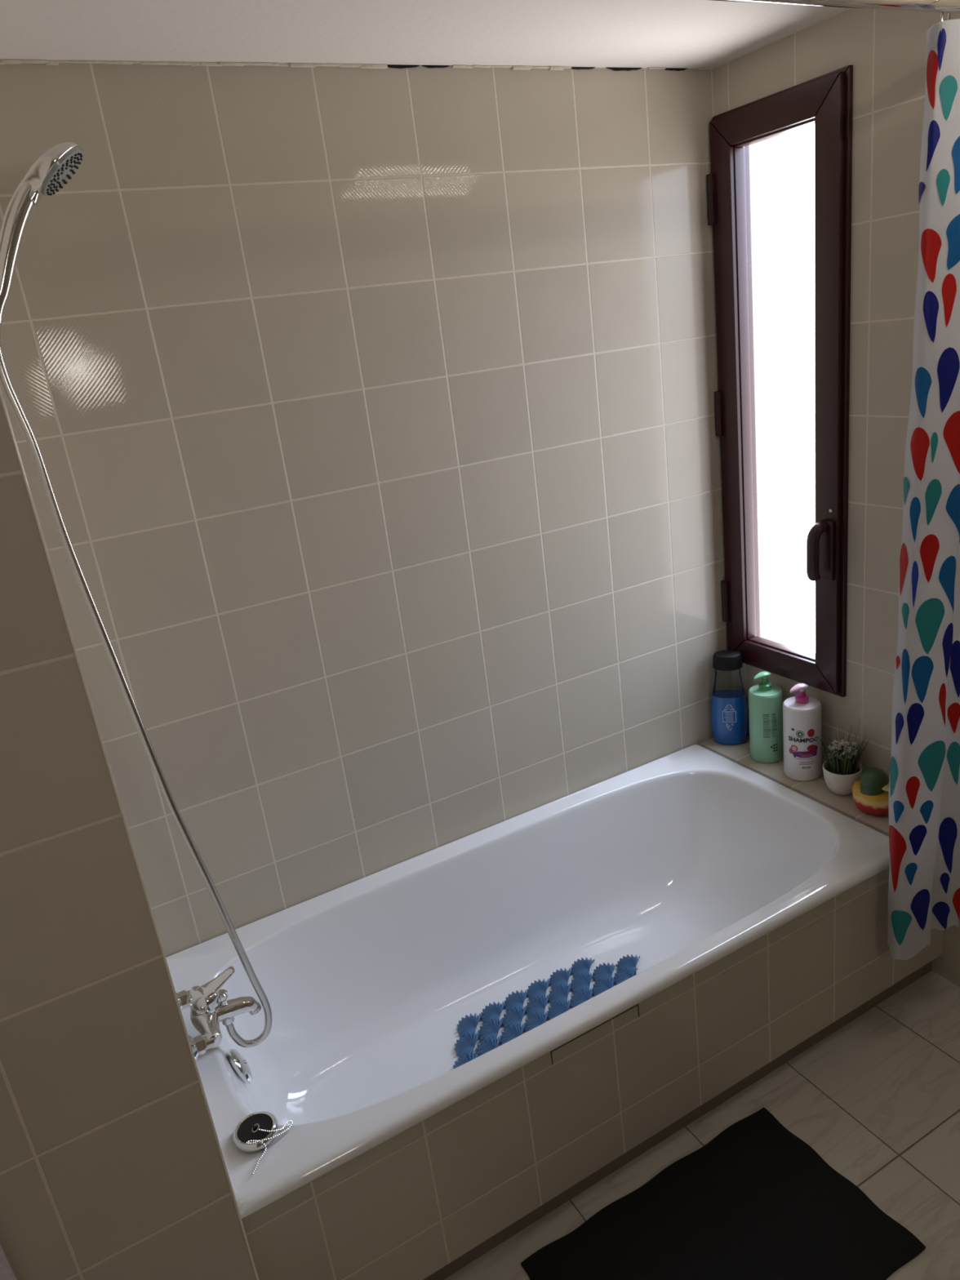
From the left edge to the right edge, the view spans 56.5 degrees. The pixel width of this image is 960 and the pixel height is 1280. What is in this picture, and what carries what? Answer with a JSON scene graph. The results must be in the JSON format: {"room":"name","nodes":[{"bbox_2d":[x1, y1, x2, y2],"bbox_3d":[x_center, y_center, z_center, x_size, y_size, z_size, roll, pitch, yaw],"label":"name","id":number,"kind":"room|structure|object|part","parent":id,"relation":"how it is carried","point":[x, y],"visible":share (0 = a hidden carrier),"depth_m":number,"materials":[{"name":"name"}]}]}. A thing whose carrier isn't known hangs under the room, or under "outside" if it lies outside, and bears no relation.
{"room":"bathroom","nodes":[
{"label":"bathroom","id":0,"kind":"room"},
{"bbox_2d":[0,399,256,1279],"bbox_3d":[-0.921,0.294,1.258,0.743,2.170,0.808,-17,21,-25],"label":"wall","id":1,"kind":"structure","parent":0,"point":[112,1167],"depth_m":1.07,"materials":[{"name":"tile"}]},
{"bbox_2d":[0,1244,17,1279],"bbox_3d":[-0.633,0.895,1.097,0.180,0.416,0.018,-17,21,-25],"label":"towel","id":2,"kind":"object","parent":1,"relation":"hanging from","point":[6,1273],"visible":1,"depth_m":1.09,"materials":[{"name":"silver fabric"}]},
{"bbox_2d":[0,386,258,1279],"bbox_3d":[-0.407,0.290,1.074,0.003,2.166,0.007,-17,21,-25],"label":"trim","id":3,"kind":"structure","parent":1,"relation":"attached to","point":[2,397],"depth_m":1.03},
{"bbox_2d":[175,966,261,1062],"bbox_3d":[-0.498,0.684,1.689,0.151,0.113,0.206,-17,21,-25],"label":"mixer tap","id":4,"kind":"object","parent":1,"relation":"attached to","point":[209,1006],"visible":0.94,"depth_m":1.67,"materials":[{"name":"silver metal"}]},
{"bbox_3d":[-0.501,0.655,1.679,0.090,0.052,0.053,-17,21,-25],"label":"lever","id":5,"kind":"part","parent":4,"relation":"part of","materials":[{"name":"silver metal"}]},
{"bbox_3d":[-0.488,0.683,1.694,0.025,0.036,0.025,-17,21,-25],"label":"diverter knob","id":6,"kind":"part","parent":4,"relation":"part of","materials":[{"name":"silver metal"}]},
{"bbox_2d":[221,1017,235,1026],"bbox_3d":[-0.484,0.719,1.706,0.024,0.034,0.025,-17,21,-25],"label":"outlet","id":7,"kind":"object","parent":4,"relation":"attached to","point":[227,1021],"depth_m":1.70,"materials":[{"name":"silver metal"}]},
{"bbox_3d":[-0.472,0.704,1.709,0.093,0.046,0.035,-17,21,-25],"label":"spout","id":8,"kind":"part","parent":4,"relation":"part of","materials":[{"name":"silver metal"}]},
{"bbox_3d":[-0.702,-0.490,1.253,0.046,0.048,0.048,-17,21,-25],"label":"holder","id":9,"kind":"object","parent":1,"relation":"attached to","visible":0},
{"bbox_2d":[0,142,83,326],"bbox_3d":[-0.633,-0.571,1.270,0.185,0.237,0.088,-17,21,-25],"label":"handset","id":10,"kind":"object","parent":9,"relation":"attached to","point":[52,170],"visible":1,"depth_m":1.24,"materials":[{"name":"silver metal"}]},
{"bbox_3d":[-0.661,-0.548,1.260,0.112,0.180,0.029,-17,21,-25],"label":"handle","id":11,"kind":"part","parent":10,"relation":"part of","materials":[{"name":"silver metal"}]},
{"bbox_3d":[-0.594,-0.664,1.266,0.069,0.057,0.084,-17,21,-25],"label":"nozzle plate","id":12,"kind":"part","parent":10,"relation":"part of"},
{"bbox_2d":[0,326,272,1048],"bbox_3d":[-0.552,0.166,1.514,0.156,1.364,0.019,-17,21,-25],"label":"shower hose","id":13,"kind":"object","parent":10,"relation":"hanging from","point":[6,384],"visible":1,"depth_m":1.47,"materials":[{"name":"silver metal"}]},
{"bbox_2d":[0,62,791,957],"bbox_3d":[-0.356,-0.086,2.045,2.779,2.350,0.160,-17,21,-25],"label":"wall","id":14,"kind":"structure","parent":0,"point":[370,412],"depth_m":1.96,"materials":[{"name":"tile"}]},
{"bbox_2d":[0,59,710,70],"bbox_3d":[-0.182,-1.131,1.760,1.668,0.006,0.008,-17,21,-25],"label":"trim","id":15,"kind":"structure","parent":14,"relation":"attached to","point":[46,62],"depth_m":1.64,"materials":[{"name":"paint"}]},
{"bbox_2d":[386,64,686,71],"bbox_3d":[0.145,-1.230,1.921,0.780,0.006,0.002,-17,21,-25],"label":"trim","id":16,"kind":"structure","parent":14,"relation":"attached to","point":[397,66],"depth_m":1.95,"materials":[{"name":"black"}]},
{"bbox_2d":[0,0,847,68],"bbox_3d":[0.124,-0.784,0.450,2.842,0.120,3.000,-17,21,-25],"label":"ceiling","id":17,"kind":"structure","parent":0,"point":[597,33],"depth_m":1.58,"materials":[{"name":"paint"}]},
{"bbox_2d":[444,970,959,1279],"bbox_3d":[0.405,1.353,1.192,2.842,0.100,3.000,-17,21,-25],"label":"floor","id":18,"kind":"structure","parent":0,"point":[877,1098],"depth_m":1.88,"materials":[{"name":"tile"}]},
{"bbox_2d":[241,733,943,1279],"bbox_3d":[0.220,0.774,2.098,1.698,0.441,0.699,-17,21,-25],"label":"surround","id":19,"kind":"object","parent":18,"relation":"on","point":[428,1201],"visible":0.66,"depth_m":1.72,"materials":[{"name":"tile"}]},
{"bbox_2d":[165,744,889,1218],"bbox_3d":[0.157,0.751,2.047,1.557,0.354,0.714,-17,21,-25],"label":"bathtub","id":20,"kind":"object","parent":19,"relation":"in","point":[679,861],"visible":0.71,"depth_m":2.17,"materials":[{"name":"white ceramic"}]},
{"bbox_2d":[233,1111,293,1174],"bbox_3d":[-0.374,0.818,1.474,0.086,0.022,0.106,3,22,28],"label":"plug","id":21,"kind":"object","parent":20,"relation":"on","point":[256,1131],"visible":1,"depth_m":1.48,"materials":[{"name":"silver metal"}]},
{"bbox_3d":[-0.359,0.819,1.466,0.050,0.021,0.105,3,22,28],"label":"bead chain","id":22,"kind":"part","parent":21,"relation":"part of","materials":[{"name":"silver metal"}]},
{"bbox_2d":[453,954,639,1068],"bbox_3d":[0.195,0.902,2.114,0.572,0.015,0.308,-17,21,-25],"label":"bath mat","id":23,"kind":"object","parent":20,"relation":"on","point":[535,1009],"visible":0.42,"depth_m":2.17,"materials":[{"name":"blue plastic"}]},
{"bbox_2d":[711,649,747,745],"bbox_3d":[0.714,0.166,2.560,0.101,0.276,0.070,-5,19,8],"label":"bottle","id":24,"kind":"object","parent":19,"relation":"on","point":[729,708],"visible":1,"depth_m":2.55,"materials":[{"name":"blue plastic"}]},
{"bbox_2d":[748,671,783,763],"bbox_3d":[0.785,0.206,2.452,0.089,0.255,0.089,-17,21,-25],"label":"pump bottle","id":25,"kind":"object","parent":19,"relation":"on","point":[765,699],"visible":1,"depth_m":2.42,"materials":[{"name":"green plastic"}]},
{"bbox_2d":[782,683,821,781],"bbox_3d":[0.845,0.235,2.339,0.097,0.259,0.097,-17,21,-25],"label":"shampoo bottle","id":26,"kind":"object","parent":19,"relation":"on","point":[802,760],"visible":1,"depth_m":2.31,"materials":[{"name":"white plastic"}]},
{"bbox_2d":[810,721,871,795],"bbox_3d":[0.919,0.297,2.241,0.146,0.188,0.141,-17,21,-25],"label":"potted plant","id":27,"kind":"object","parent":19,"relation":"on","point":[841,771],"visible":0.99,"depth_m":2.23,"materials":[{"name":"green plant"}]},
{"bbox_3d":[0.919,0.352,2.265,0.094,0.070,0.094,-17,21,-25],"label":"pot","id":28,"kind":"part","parent":27,"relation":"part of","materials":[{"name":"white ceramic"}]},
{"bbox_2d":[852,767,888,815],"bbox_3d":[0.955,0.363,2.160,0.088,0.109,0.103,-17,21,-25],"label":"rubber duck","id":29,"kind":"object","parent":19,"relation":"on","point":[870,793],"visible":0.92,"depth_m":2.13},
{"bbox_2d":[520,1106,925,1279],"bbox_3d":[0.444,1.134,1.638,0.630,0.010,0.404,-17,21,-25],"label":"floor mat","id":30,"kind":"object","parent":18,"relation":"on","point":[756,1202],"visible":1,"depth_m":1.69,"materials":[{"name":"black fabric"}]},
{"bbox_2d":[711,0,959,13],"bbox_3d":[0.191,-0.849,1.155,1.698,0.048,0.048,-17,21,-25],"label":"curtain rod","id":31,"kind":"object","parent":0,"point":[953,6],"visible":1,"depth_m":1.35,"materials":[{"name":"silver metal"}]},
{"bbox_2d":[887,18,959,959],"bbox_3d":[0.905,-0.158,1.733,0.249,1.779,0.064,-17,21,-26],"label":"shower curtain","id":32,"kind":"object","parent":31,"relation":"hanging from","point":[924,800],"visible":1,"depth_m":1.69,"materials":[{"name":"multicoloured fabric"}]},
{"bbox_2d":[940,13,943,22],"bbox_3d":[0.756,-0.992,1.412,0.004,0.079,0.059,-17,21,-25],"label":"curtain ring","id":33,"kind":"object","parent":31,"relation":"hanging from","point":[942,14],"visible":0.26,"depth_m":1.43,"materials":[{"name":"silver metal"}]},
{"bbox_2d":[711,8,959,986],"bbox_3d":[1.357,-0.074,1.365,0.100,2.350,2.640,-17,21,-25],"label":"wall","id":34,"kind":"structure","parent":0,"point":[886,50],"depth_m":1.94,"materials":[{"name":"tile"}]},
{"bbox_2d":[706,65,853,697],"bbox_3d":[0.752,-0.559,2.210,0.167,1.398,0.401,-17,21,-25],"label":"window","id":35,"kind":"structure","parent":34,"relation":"in","point":[825,101],"depth_m":2.15,"materials":[{"name":"paint"}]},
{"bbox_3d":[0.839,-0.217,2.161,0.012,0.146,0.042,-17,21,-25],"label":"handle","id":36,"kind":"part","parent":35,"relation":"part of","materials":[{"name":"paint"}]}
]}

